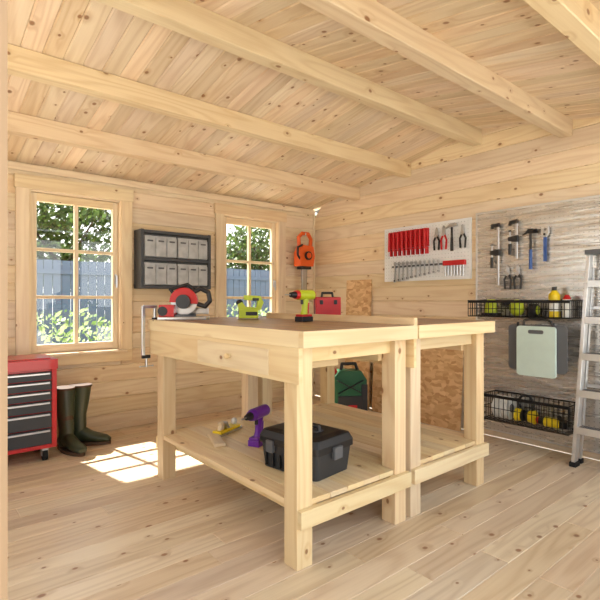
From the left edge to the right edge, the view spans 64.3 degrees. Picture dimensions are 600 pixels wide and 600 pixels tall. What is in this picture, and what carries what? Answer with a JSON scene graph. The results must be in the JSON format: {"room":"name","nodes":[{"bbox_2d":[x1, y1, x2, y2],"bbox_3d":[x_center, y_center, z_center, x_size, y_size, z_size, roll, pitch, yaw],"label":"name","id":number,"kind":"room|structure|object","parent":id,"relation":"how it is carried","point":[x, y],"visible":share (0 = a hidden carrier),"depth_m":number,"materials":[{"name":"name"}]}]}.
{"room":"woodworking shop","nodes":[
{"label":"woodworking shop","id":0,"kind":"room"},
{"bbox_2d":[8,160,312,432],"bbox_3d":[-1.428,0.025,3.972,4.090,2.050,0.045,0,0,-40],"label":"wall","id":1,"kind":"structure","parent":0,"point":[121,391],"depth_m":4.08,"materials":[{"name":"brown wood"}]},
{"bbox_2d":[14,173,133,365],"bbox_3d":[-1.733,-0.206,3.704,0.857,1.402,0.145,0,0,-40],"label":"window","id":2,"kind":"structure","parent":1,"relation":"in","point":[30,190],"depth_m":3.68,"materials":[{"name":"brown wood"}]},
{"bbox_2d":[8,161,314,214],"bbox_3d":[-1.391,-0.960,3.960,4.050,0.050,0.020,0,0,-40],"label":"trim","id":3,"kind":"structure","parent":1,"relation":"attached to","point":[11,165],"depth_m":4.02,"materials":[{"name":"brown wood"}]},
{"bbox_2d":[134,228,210,288],"bbox_3d":[-1.088,-0.338,4.120,0.640,0.485,0.157,0,0,-40],"label":"storage rack","id":4,"kind":"object","parent":1,"relation":"attached to","point":[162,259],"visible":0.96,"depth_m":4.02,"materials":[{"name":"plastic"}]},
{"bbox_2d":[57,391,312,437],"bbox_3d":[-1.401,1.028,3.955,4.028,0.045,0.016,0,0,-40],"label":"baseboard","id":5,"kind":"structure","parent":1,"relation":"attached to","point":[276,399],"depth_m":4.22,"materials":[{"name":"brown wood"}]},
{"bbox_2d":[214,203,286,316],"bbox_3d":[-0.491,-0.206,4.743,0.845,1.402,0.145,0,0,-40],"label":"window","id":6,"kind":"structure","parent":1,"relation":"in","point":[225,214],"depth_m":4.75,"materials":[{"name":"brown wood"}]},
{"bbox_2d":[294,231,314,289],"bbox_3d":[0.016,-0.391,5.005,0.251,0.649,0.216,0,0,-40],"label":"chainsaw","id":7,"kind":"object","parent":1,"relation":"attached to","point":[304,256],"visible":0.94,"depth_m":4.95,"materials":[{"name":"orange plastic"}]},
{"bbox_2d":[313,211,314,394],"bbox_3d":[0.154,0.035,5.252,0.022,2.030,0.022,0,0,-40],"label":"trim","id":8,"kind":"structure","parent":1,"relation":"attached to","point":[314,211],"depth_m":5.24,"materials":[{"name":"brown wood"}]},
{"bbox_2d":[8,395,599,599],"bbox_3d":[-0.117,1.065,2.438,4.050,0.030,3.990,0,0,-40],"label":"floor","id":9,"kind":"structure","parent":0,"point":[101,524],"depth_m":2.13,"materials":[{"name":"brown wood"}]},
{"bbox_2d":[8,354,57,459],"bbox_3d":[-1.919,0.714,3.076,0.577,0.672,0.389,0,0,-40],"label":"tool chest","id":10,"kind":"object","parent":9,"relation":"on","point":[32,378],"visible":0.89,"depth_m":3.03,"materials":[{"name":"red paint"}]},
{"bbox_2d":[57,385,86,456],"bbox_3d":[-1.592,0.833,3.308,0.352,0.434,0.140,0,0,38],"label":"rubber boot","id":11,"kind":"object","parent":9,"relation":"on","point":[69,444],"visible":0.93,"depth_m":3.30,"materials":[{"name":"green rubber"}]},
{"bbox_2d":[69,383,110,445],"bbox_3d":[-1.538,0.833,3.475,0.305,0.434,0.139,0,0,6],"label":"rubber boot","id":12,"kind":"object","parent":9,"relation":"on","point":[87,436],"visible":0.71,"depth_m":3.44,"materials":[{"name":"green rubber"}]},
{"bbox_2d":[148,313,417,570],"bbox_3d":[-0.199,0.566,2.555,0.741,0.968,1.465,0,0,-40],"label":"workbench","id":13,"kind":"object","parent":9,"relation":"on","point":[277,347],"visible":0.93,"depth_m":2.19,"materials":[{"name":"brown wood"}]},
{"bbox_2d":[139,305,156,367],"bbox_3d":[-0.908,0.215,2.859,0.114,0.371,0.036,0,0,-40],"label":"g-clamp","id":14,"kind":"object","parent":13,"relation":"attached to","point":[143,356],"visible":0.94,"depth_m":2.83,"materials":[{"name":"metal"}]},
{"bbox_2d":[157,283,211,319],"bbox_3d":[-0.670,0.007,2.837,0.304,0.217,0.193,0,0,-2],"label":"saw","id":15,"kind":"object","parent":13,"relation":"on","point":[184,301],"visible":1,"depth_m":2.79,"materials":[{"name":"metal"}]},
{"bbox_2d":[207,432,224,446],"bbox_3d":[-0.472,0.782,2.683,0.060,0.018,0.240,0,0,-20],"label":"timber offcut","id":16,"kind":"object","parent":13,"relation":"on","point":[216,439],"visible":0.9,"depth_m":2.64,"materials":[{"name":"brown wood"}]},
{"bbox_2d":[213,417,241,436],"bbox_3d":[-0.435,0.751,2.857,0.064,0.080,0.240,0,0,25],"label":"plane","id":17,"kind":"object","parent":13,"relation":"on","point":[224,428],"visible":0.98,"depth_m":2.82,"materials":[{"name":"metal"}]},
{"bbox_2d":[236,295,263,318],"bbox_3d":[-0.305,0.043,2.897,0.166,0.145,0.070,0,0,-10],"label":"jigsaw","id":18,"kind":"object","parent":13,"relation":"on","point":[244,312],"visible":1,"depth_m":2.87,"materials":[{"name":"plastic"}]},
{"bbox_2d":[241,404,269,447],"bbox_3d":[-0.245,0.688,2.579,0.069,0.206,0.265,0,0,25],"label":"cordless drill","id":19,"kind":"object","parent":13,"relation":"on","point":[256,414],"visible":0.89,"depth_m":2.58,"materials":[{"name":"purple plastic"}]},
{"bbox_2d":[285,290,315,321],"bbox_3d":[0.001,0.031,2.540,0.218,0.170,0.057,0,0,-45],"label":"cordless drill","id":20,"kind":"object","parent":13,"relation":"on","point":[304,296],"visible":1,"depth_m":2.54,"materials":[{"name":"yellow plastic"}]},
{"bbox_2d":[260,422,352,481],"bbox_3d":[0.032,0.683,2.261,0.386,0.216,0.296,0,0,42],"label":"toolbox","id":21,"kind":"object","parent":13,"relation":"on","point":[330,445],"visible":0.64,"depth_m":2.19,"materials":[{"name":"black plastic"}]},
{"bbox_2d":[335,362,367,410],"bbox_3d":[0.429,0.805,4.299,0.332,0.489,0.192,0,0,-5],"label":"canister","id":22,"kind":"object","parent":9,"relation":"on","point":[351,387],"visible":0.7,"depth_m":4.22,"materials":[{"name":"green plastic"}]},
{"bbox_2d":[345,279,371,408],"bbox_3d":[0.570,0.426,4.722,0.056,1.250,0.330,0,0,-40],"label":"plywood sheet","id":23,"kind":"object","parent":9,"relation":"on","point":[358,292],"visible":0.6,"depth_m":4.70,"materials":[{"name":"brown wood"}]},
{"bbox_2d":[258,316,494,517],"bbox_3d":[0.362,0.583,3.025,0.714,0.934,1.465,0,0,-40],"label":"workbench","id":24,"kind":"object","parent":9,"relation":"on","point":[424,443],"visible":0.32,"depth_m":2.69,"materials":[{"name":"brown wood"}]},
{"bbox_2d":[314,292,340,314],"bbox_3d":[0.192,0.029,3.353,0.184,0.173,0.085,0,0,-10],"label":"tool case","id":25,"kind":"object","parent":24,"relation":"on","point":[331,305],"visible":0.8,"depth_m":3.32,"materials":[{"name":"red plastic"}]},
{"bbox_2d":[372,345,463,431],"bbox_3d":[1.005,0.622,4.186,0.075,0.859,0.930,0,0,-40],"label":"sheet","id":26,"kind":"object","parent":9,"relation":"on","point":[441,370],"visible":0.48,"depth_m":3.98,"materials":[{"name":"brown wood"}]},
{"bbox_2d":[569,249,599,467],"bbox_3d":[1.941,0.365,2.896,0.225,1.370,0.490,0,0,-40],"label":"step ladder","id":27,"kind":"object","parent":9,"relation":"on","point":[579,430],"visible":1,"depth_m":3.02,"materials":[{"name":"metal"}]},
{"bbox_2d":[8,0,599,210],"bbox_3d":[-0.230,-1.173,2.572,4.150,0.371,3.745,0,0,-40],"label":"ceiling","id":28,"kind":"structure","parent":0,"point":[509,38],"depth_m":2.72,"materials":[{"name":"brown wood"}]},
{"bbox_2d":[8,111,359,200],"bbox_3d":[-0.981,-1.055,3.470,4.050,0.118,0.080,0,0,-40],"label":"ceiling beam","id":29,"kind":"structure","parent":28,"relation":"attached to","point":[21,125],"depth_m":3.41,"materials":[{"name":"beige wood"}]},
{"bbox_2d":[8,43,410,177],"bbox_3d":[-0.583,-1.163,2.994,4.050,0.118,0.080,0,0,-40],"label":"ceiling beam","id":30,"kind":"structure","parent":28,"relation":"attached to","point":[24,63],"depth_m":2.84,"materials":[{"name":"beige wood"}]},
{"bbox_2d":[95,0,481,145],"bbox_3d":[-0.149,-1.282,2.477,4.050,0.118,0.080,0,0,-40],"label":"ceiling beam","id":31,"kind":"structure","parent":28,"relation":"attached to","point":[185,17],"depth_m":2.50,"materials":[{"name":"beige wood"}]},
{"bbox_2d":[297,0,572,137],"bbox_3d":[0.274,-1.175,1.970,4.050,0.118,0.080,0,0,-40],"label":"ceiling beam","id":32,"kind":"structure","parent":28,"relation":"attached to","point":[371,19],"depth_m":2.25,"materials":[{"name":"beige wood"}]},
{"bbox_2d":[524,0,599,65],"bbox_3d":[0.675,-1.066,1.491,4.050,0.118,0.080,0,0,-40],"label":"ceiling beam","id":33,"kind":"structure","parent":28,"relation":"attached to","point":[578,21],"depth_m":1.76,"materials":[{"name":"beige wood"}]},
{"bbox_2d":[315,117,599,459],"bbox_3d":[1.340,-0.150,3.887,0.045,2.400,3.640,0,0,-40],"label":"wall","id":34,"kind":"structure","parent":0,"point":[524,165],"depth_m":3.98,"materials":[{"name":"brown wood"}]},
{"bbox_2d":[385,217,471,281],"bbox_3d":[1.083,-0.415,4.144,0.014,0.490,0.885,0,0,-40],"label":"pegboard","id":35,"kind":"object","parent":34,"relation":"attached to","point":[458,253],"visible":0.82,"depth_m":4.03,"materials":[{"name":"white metal"}]},
{"bbox_2d":[388,228,428,258],"bbox_3d":[0.954,-0.500,4.245,0.054,0.240,0.430,0,0,-40],"label":"rack","id":36,"kind":"object","parent":35,"relation":"attached to","point":[418,239],"visible":1,"depth_m":4.22,"materials":[{"name":"red plastic"}]},
{"bbox_2d":[392,259,442,282],"bbox_3d":[1.016,-0.253,4.196,0.023,0.187,0.530,0,0,-40],"label":"wrenches","id":37,"kind":"object","parent":35,"relation":"attached to","point":[438,260],"visible":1,"depth_m":4.22,"materials":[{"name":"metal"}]},
{"bbox_2d":[433,228,439,249],"bbox_3d":[1.151,-0.514,4.021,0.039,0.190,0.062,0,0,-15],"label":"pliers","id":38,"kind":"object","parent":35,"relation":"hanging from","point":[436,235],"visible":1,"depth_m":4.01,"materials":[{"name":"metal"}]},
{"bbox_2d":[440,225,446,249],"bbox_3d":[1.196,-0.519,3.967,0.039,0.200,0.062,0,0,-15],"label":"pliers","id":39,"kind":"object","parent":35,"relation":"hanging from","point":[443,233],"visible":1,"depth_m":3.96,"materials":[{"name":"metal"}]},
{"bbox_2d":[445,223,457,250],"bbox_3d":[1.242,-0.514,3.905,0.050,0.228,0.104,0,0,-40],"label":"hammer","id":40,"kind":"object","parent":35,"relation":"hanging from","point":[451,225],"visible":1,"depth_m":3.88,"materials":[{"name":"black plastic"}]},
{"bbox_2d":[443,259,465,275],"bbox_3d":[1.261,-0.263,3.898,0.030,0.125,0.200,0,0,-40],"label":"holder","id":41,"kind":"object","parent":35,"relation":"attached to","point":[450,263],"visible":1,"depth_m":3.89,"materials":[{"name":"red plastic"}]},
{"bbox_2d":[459,224,466,247],"bbox_3d":[1.308,-0.514,3.833,0.039,0.190,0.062,0,0,-15],"label":"pliers","id":42,"kind":"object","parent":35,"relation":"hanging from","point":[462,232],"visible":1,"depth_m":3.83,"materials":[{"name":"metal"}]},
{"bbox_2d":[476,195,599,453],"bbox_3d":[1.842,0.159,3.237,0.013,1.687,1.400,0,0,-40],"label":"panel","id":43,"kind":"object","parent":34,"relation":"attached to","point":[574,224],"visible":0.66,"depth_m":3.38,"materials":[{"name":"wood"}]},
{"bbox_2d":[490,223,499,284],"bbox_3d":[1.485,-0.345,3.621,0.042,0.470,0.074,0,0,-40],"label":"clamp","id":44,"kind":"object","parent":43,"relation":"attached to","point":[492,252],"visible":1,"depth_m":3.59,"materials":[{"name":"metal"}]},
{"bbox_2d":[503,265,511,288],"bbox_3d":[1.546,-0.169,3.550,0.039,0.180,0.062,0,0,-15],"label":"pliers","id":45,"kind":"object","parent":43,"relation":"hanging from","point":[507,272],"visible":1,"depth_m":3.54,"materials":[{"name":"metal"}]},
{"bbox_2d":[508,219,518,258],"bbox_3d":[1.575,-0.445,3.513,0.042,0.290,0.074,0,0,-40],"label":"clamp","id":46,"kind":"object","parent":43,"relation":"hanging from","point":[515,238],"visible":1,"depth_m":3.49,"materials":[{"name":"metal"}]},
{"bbox_2d":[513,265,521,288],"bbox_3d":[1.594,-0.169,3.492,0.039,0.180,0.062,0,0,-15],"label":"pliers","id":47,"kind":"object","parent":43,"relation":"hanging from","point":[517,271],"visible":1,"depth_m":3.48,"materials":[{"name":"metal"}]},
{"bbox_2d":[467,300,581,318],"bbox_3d":[1.574,0.062,3.394,0.200,0.124,0.725,0,0,-40],"label":"wire basket","id":48,"kind":"object","parent":43,"relation":"attached to","point":[469,301],"visible":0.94,"depth_m":3.28,"materials":[{"name":"black metal"}]},
{"bbox_2d":[481,299,500,315],"bbox_3d":[1.431,0.056,3.571,0.080,0.120,0.120,0,0,-40],"label":"hand sander","id":49,"kind":"object","parent":48,"relation":"in","point":[495,311],"visible":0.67,"depth_m":3.54,"materials":[{"name":"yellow plastic"}]},
{"bbox_2d":[500,299,523,315],"bbox_3d":[1.547,0.056,3.440,0.129,0.120,0.160,0,0,-40],"label":"power tool","id":50,"kind":"object","parent":48,"relation":"in","point":[503,304],"visible":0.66,"depth_m":3.38,"materials":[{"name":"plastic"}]},
{"bbox_2d":[527,304,540,316],"bbox_3d":[1.633,0.070,3.330,0.090,0.090,0.058,0,0,-40],"label":"tape measure","id":51,"kind":"object","parent":48,"relation":"in","point":[530,305],"visible":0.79,"depth_m":3.31,"materials":[{"name":"black plastic"}]},
{"bbox_2d":[508,318,567,378],"bbox_3d":[1.574,0.316,3.186,0.042,0.388,0.385,0,0,-40],"label":"folding stool","id":52,"kind":"object","parent":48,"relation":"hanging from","point":[533,350],"visible":1,"depth_m":3.15,"materials":[{"name":"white plastic"}]},
{"bbox_2d":[548,287,559,316],"bbox_3d":[1.720,0.013,3.226,0.073,0.205,0.073,0,0,-40],"label":"bottle","id":53,"kind":"object","parent":48,"relation":"in","point":[553,295],"visible":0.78,"depth_m":3.20,"materials":[{"name":"yellow plastic"}]},
{"bbox_2d":[562,295,571,317],"bbox_3d":[1.772,0.041,3.165,0.056,0.150,0.056,0,0,-40],"label":"bottle","id":54,"kind":"object","parent":48,"relation":"in","point":[566,297],"visible":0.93,"depth_m":3.14,"materials":[{"name":"white plastic"}]},
{"bbox_2d":[484,390,574,435],"bbox_3d":[1.606,0.779,3.356,0.200,0.188,0.605,0,0,-40],"label":"wire basket","id":55,"kind":"object","parent":43,"relation":"attached to","point":[488,395],"visible":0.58,"depth_m":3.29,"materials":[{"name":"black metal"}]},
{"bbox_2d":[492,394,516,419],"bbox_3d":[1.491,0.780,3.485,0.164,0.164,0.120,0,0,-40],"label":"cable reel","id":56,"kind":"object","parent":55,"relation":"in","point":[498,402],"visible":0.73,"depth_m":3.44,"materials":[{"name":"white plastic"}]},
{"bbox_2d":[513,394,537,423],"bbox_3d":[1.590,0.764,3.359,0.096,0.197,0.130,0,0,-40],"label":"defender","id":57,"kind":"object","parent":55,"relation":"in","point":[521,417],"visible":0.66,"depth_m":3.35,"materials":[{"name":"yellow plastic"}]},
{"bbox_2d":[535,416,571,430],"bbox_3d":[1.708,0.814,3.222,0.114,0.099,0.229,0,0,-40],"label":"grinder","id":58,"kind":"object","parent":55,"relation":"in","point":[552,423],"visible":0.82,"depth_m":3.19,"materials":[{"name":"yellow plastic"}]},
{"bbox_2d":[522,229,537,268],"bbox_3d":[1.650,-0.364,3.418,0.050,0.288,0.104,0,0,-40],"label":"hammer","id":59,"kind":"object","parent":43,"relation":"attached to","point":[529,231],"visible":1,"depth_m":3.40,"materials":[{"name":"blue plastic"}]},
{"bbox_2d":[541,226,549,261],"bbox_3d":[1.721,-0.392,3.342,0.038,0.244,0.056,0,0,-40],"label":"wrench","id":60,"kind":"object","parent":43,"relation":"hanging from","point":[544,234],"visible":1,"depth_m":3.33,"materials":[{"name":"metal"}]},
{"bbox_3d":[0.938,0.025,1.147,4.090,2.050,0.045,0,0,-40],"label":"wall","id":61,"kind":"structure","parent":0,"visible":0},
{"bbox_2d":[0,0,7,599],"bbox_3d":[0.537,0.055,0.808,2.000,1.990,0.090,0,0,-40],"label":"door frame","id":62,"kind":"structure","parent":61,"relation":"attached to","point":[3,3],"depth_m":0.20,"materials":[{"name":"brown wood"}]},
{"label":"outside","id":63,"kind":"structure","parent":0,"visible":0},
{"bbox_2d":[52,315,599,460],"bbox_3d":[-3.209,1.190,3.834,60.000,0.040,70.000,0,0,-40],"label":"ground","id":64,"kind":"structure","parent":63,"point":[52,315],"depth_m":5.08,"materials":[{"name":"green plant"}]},
{"bbox_2d":[37,202,57,209],"bbox_3d":[-6.554,-0.962,9.059,4.084,4.276,2.718,0,0,-40],"label":"tree","id":65,"kind":"object","parent":64,"relation":"on","point":[47,206],"visible":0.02,"depth_m":9.65,"materials":[{"name":"green plant"}]},
{"bbox_2d":[37,202,110,308],"bbox_3d":[-5.299,-0.940,10.738,3.149,4.232,3.684,0,0,0],"label":"tree","id":66,"kind":"object","parent":64,"relation":"on","point":[50,228],"visible":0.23,"depth_m":10.42,"materials":[{"name":"green plant"}]},
{"bbox_2d":[85,225,110,265],"bbox_3d":[-3.611,-0.959,11.733,3.215,4.268,2.543,0,0,-40],"label":"tree","id":67,"kind":"object","parent":64,"relation":"on","point":[93,242],"visible":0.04,"depth_m":10.73,"materials":[{"name":"green plant"}]},
{"bbox_2d":[37,259,269,344],"bbox_3d":[-1.905,0.237,10.136,26.090,1.865,0.050,0,0,-40],"label":"fence","id":68,"kind":"object","parent":64,"relation":"on","point":[62,271],"visible":0.09,"depth_m":8.55,"materials":[{"name":"paint"}]},
{"bbox_2d":[37,303,269,344],"bbox_3d":[-1.365,0.528,8.107,10.293,1.197,1.369,0,0,-40],"label":"shrubs","id":69,"kind":"object","parent":64,"relation":"on","point":[60,331],"visible":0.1,"depth_m":6.72,"materials":[{"name":"green plant"}]},
{"bbox_2d":[227,214,316,270],"bbox_3d":[-0.930,-0.905,14.114,3.965,4.162,3.042,0,0,-40],"label":"tree","id":70,"kind":"object","parent":64,"relation":"on","point":[239,248],"visible":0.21,"depth_m":13.23,"materials":[{"name":"green plant"}]}
]}

